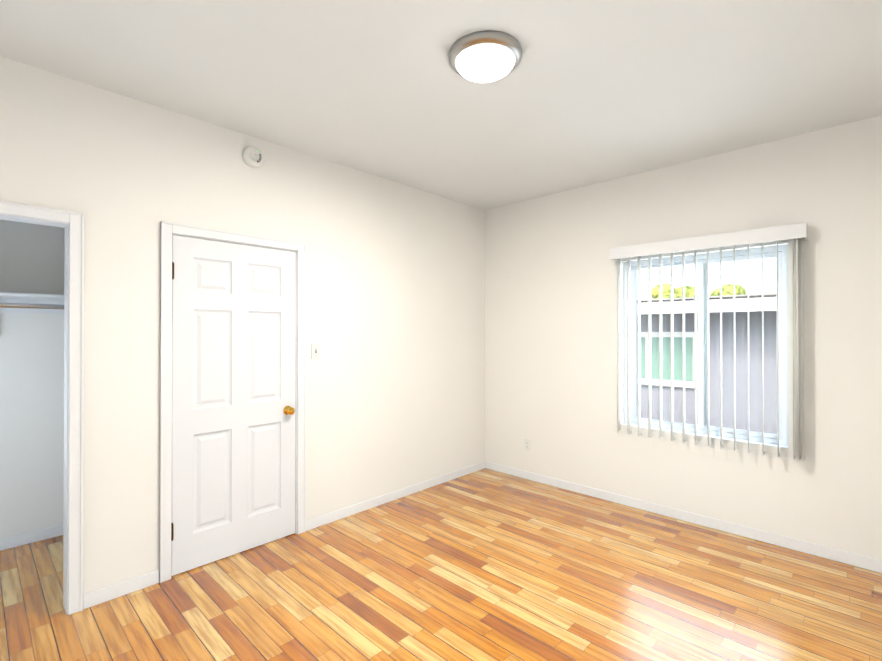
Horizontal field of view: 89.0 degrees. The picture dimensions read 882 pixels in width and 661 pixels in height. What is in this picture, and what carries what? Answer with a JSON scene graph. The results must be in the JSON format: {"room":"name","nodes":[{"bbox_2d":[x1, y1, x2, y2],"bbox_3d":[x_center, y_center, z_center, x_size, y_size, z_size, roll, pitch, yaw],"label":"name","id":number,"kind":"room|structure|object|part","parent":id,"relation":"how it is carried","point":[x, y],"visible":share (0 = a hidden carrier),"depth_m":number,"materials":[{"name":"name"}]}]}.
{"room":"empty bedroom","nodes":[
{"label":"empty bedroom","id":0,"kind":"room"},
{"bbox_2d":[0,219,64,538],"bbox_3d":[-3.099,0.080,2.854,0.120,2.740,1.760,0,0,44],"label":"wall","id":1,"kind":"structure","parent":0,"point":[32,257],"depth_m":3.05,"materials":[{"name":"paint"}]},
{"bbox_2d":[0,292,63,313],"bbox_3d":[-2.910,-0.095,2.674,0.399,0.269,1.518,0,0,44],"label":"closet shelf","id":2,"kind":"object","parent":1,"relation":"attached to","point":[10,302],"depth_m":2.94,"materials":[{"name":"white paint"}]},
{"bbox_2d":[0,524,63,550],"bbox_3d":[-3.049,1.412,2.801,0.015,0.075,1.519,0,0,44],"label":"baseboard","id":3,"kind":"structure","parent":1,"relation":"attached to","point":[34,536],"depth_m":3.06,"materials":[{"name":"white paint"}]},
{"bbox_2d":[0,56,484,594],"bbox_3d":[-1.174,0.081,3.142,0.120,2.740,4.940,0,0,44],"label":"wall","id":4,"kind":"structure","parent":0,"point":[396,330],"depth_m":3.03,"materials":[{"name":"paint"}]},
{"bbox_2d":[0,201,83,614],"bbox_3d":[-2.254,0.440,2.013,0.120,2.012,0.917,0,0,44],"label":"door frame","id":5,"kind":"structure","parent":4,"relation":"attached to","point":[66,360],"depth_m":2.30,"materials":[{"name":"white paint"}]},
{"bbox_2d":[83,570,158,608],"bbox_3d":[-1.738,1.411,2.452,0.012,0.075,0.347,0,0,44],"label":"baseboard","id":6,"kind":"structure","parent":4,"relation":"attached to","point":[102,595],"depth_m":2.44,"materials":[{"name":"white paint"}]},
{"bbox_2d":[159,221,305,582],"bbox_3d":[-1.342,0.411,2.951,0.141,2.078,0.915,0,0,44],"label":"door frame","id":7,"kind":"structure","parent":4,"relation":"attached to","point":[167,229],"depth_m":2.63,"materials":[{"name":"white paint"}]},
{"bbox_2d":[171,235,295,575],"bbox_3d":[-1.300,0.440,2.905,0.102,2.004,0.792,0,0,44],"label":"door","id":8,"kind":"structure","parent":4,"relation":"in","point":[233,395],"depth_m":2.88,"materials":[{"name":"white paint"}]},
{"bbox_3d":[-1.586,0.414,2.640,0.046,1.632,0.015,0,0,44],"label":"door hinges","id":9,"kind":"part","parent":8,"relation":"part of","materials":[{"name":"white metal"}]},
{"bbox_3d":[-1.057,0.561,3.133,0.067,0.064,0.064,0,0,44],"label":"knob","id":10,"kind":"part","parent":8,"relation":"part of","materials":[{"name":"gold metal"}]},
{"bbox_2d":[242,146,263,167],"bbox_3d":[-1.237,-1.150,2.966,0.038,0.140,0.140,0,0,44],"label":"smoke detector","id":11,"kind":"object","parent":4,"relation":"attached to","point":[252,156],"visible":1,"depth_m":2.95,"materials":[{"name":"white plastic"}]},
{"bbox_2d":[311,343,319,358],"bbox_3d":[-0.920,0.152,3.306,0.018,0.116,0.072,0,0,44],"label":"light switch","id":12,"kind":"object","parent":4,"relation":"attached to","point":[315,350],"visible":1,"depth_m":3.30,"materials":[{"name":"white plastic"}]},
{"bbox_2d":[305,461,483,530],"bbox_3d":[-0.268,1.417,3.983,0.016,0.075,2.066,0,0,44],"label":"baseboard","id":13,"kind":"structure","parent":4,"relation":"attached to","point":[330,517],"depth_m":3.78,"materials":[{"name":"white paint"}]},
{"bbox_2d":[0,468,881,660],"bbox_3d":[-0.185,1.507,2.188,5.240,0.120,4.940,0,0,44],"label":"floor","id":14,"kind":"structure","parent":0,"point":[485,564],"depth_m":2.44,"materials":[{"name":"laminate"}]},
{"bbox_2d":[0,0,881,209],"bbox_3d":[-0.185,-1.368,2.201,5.240,0.150,4.940,0,0,44],"label":"ceiling","id":15,"kind":"structure","parent":0,"point":[583,93],"depth_m":2.27,"materials":[{"name":"paint"}]},
{"bbox_2d":[448,30,521,82],"bbox_3d":[0.206,-1.246,2.103,0.344,0.094,0.344,0,0,44],"label":"ceiling light","id":16,"kind":"object","parent":15,"relation":"attached to","point":[485,56],"visible":0.98,"depth_m":2.02,"materials":[{"name":"white glass"}]},
{"bbox_2d":[485,115,881,559],"bbox_3d":[1.899,0.083,3.509,4.050,2.740,0.160,0,0,44],"label":"wall","id":17,"kind":"structure","parent":0,"point":[550,329],"depth_m":3.31,"materials":[{"name":"paint"}]},
{"bbox_2d":[524,438,530,450],"bbox_3d":[0.847,1.120,4.394,0.070,0.114,0.009,0,0,44],"label":"electrical outlet","id":18,"kind":"object","parent":17,"relation":"attached to","point":[527,444],"visible":1,"depth_m":4.39,"materials":[{"name":"white plastic"}]},
{"bbox_2d":[484,461,881,572],"bbox_3d":[1.830,1.415,3.446,3.790,0.075,0.015,0,0,44],"label":"baseboard","id":19,"kind":"structure","parent":17,"relation":"attached to","point":[845,557],"depth_m":3.30,"materials":[{"name":"white paint"}]},
{"bbox_2d":[621,245,787,448],"bbox_3d":[1.963,0.105,3.433,1.116,1.373,0.139,0,0,44],"label":"window","id":20,"kind":"structure","parent":17,"relation":"in","point":[770,439],"depth_m":3.39,"materials":[{"name":"glass"}]},
{"bbox_2d":[610,222,807,461],"bbox_3d":[1.896,0.079,3.313,1.266,1.525,0.124,0,0,44],"label":"vertical blinds","id":21,"kind":"object","parent":17,"relation":"attached to","point":[796,231],"visible":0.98,"depth_m":3.31,"materials":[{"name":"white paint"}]},
{"bbox_3d":[1.908,0.831,3.300,1.196,0.018,0.085,0,0,44],"label":"chain","id":22,"kind":"part","parent":21,"relation":"part of","materials":[{"name":"white plastic"}]},
{"label":"outside","id":23,"kind":"structure","parent":0,"visible":0},
{"bbox_3d":[7.508,1.695,10.723,24.000,0.180,18.030,0,0,44],"label":"ground","id":24,"kind":"structure","parent":23,"visible":0},
{"bbox_2d":[651,283,746,298],"bbox_3d":[7.579,0.073,13.293,2.585,3.088,1.531,0,0,44],"label":"tree","id":25,"kind":"object","parent":24,"relation":"on","point":[713,292],"depth_m":13.25,"materials":[{"name":"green plant"}]},
{"bbox_2d":[637,293,776,433],"bbox_3d":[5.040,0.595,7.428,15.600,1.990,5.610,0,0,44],"label":"neighbouring house","id":26,"kind":"structure","parent":24,"relation":"on","point":[728,341],"depth_m":5.48,"materials":[{"name":"grey paint"}]}
]}

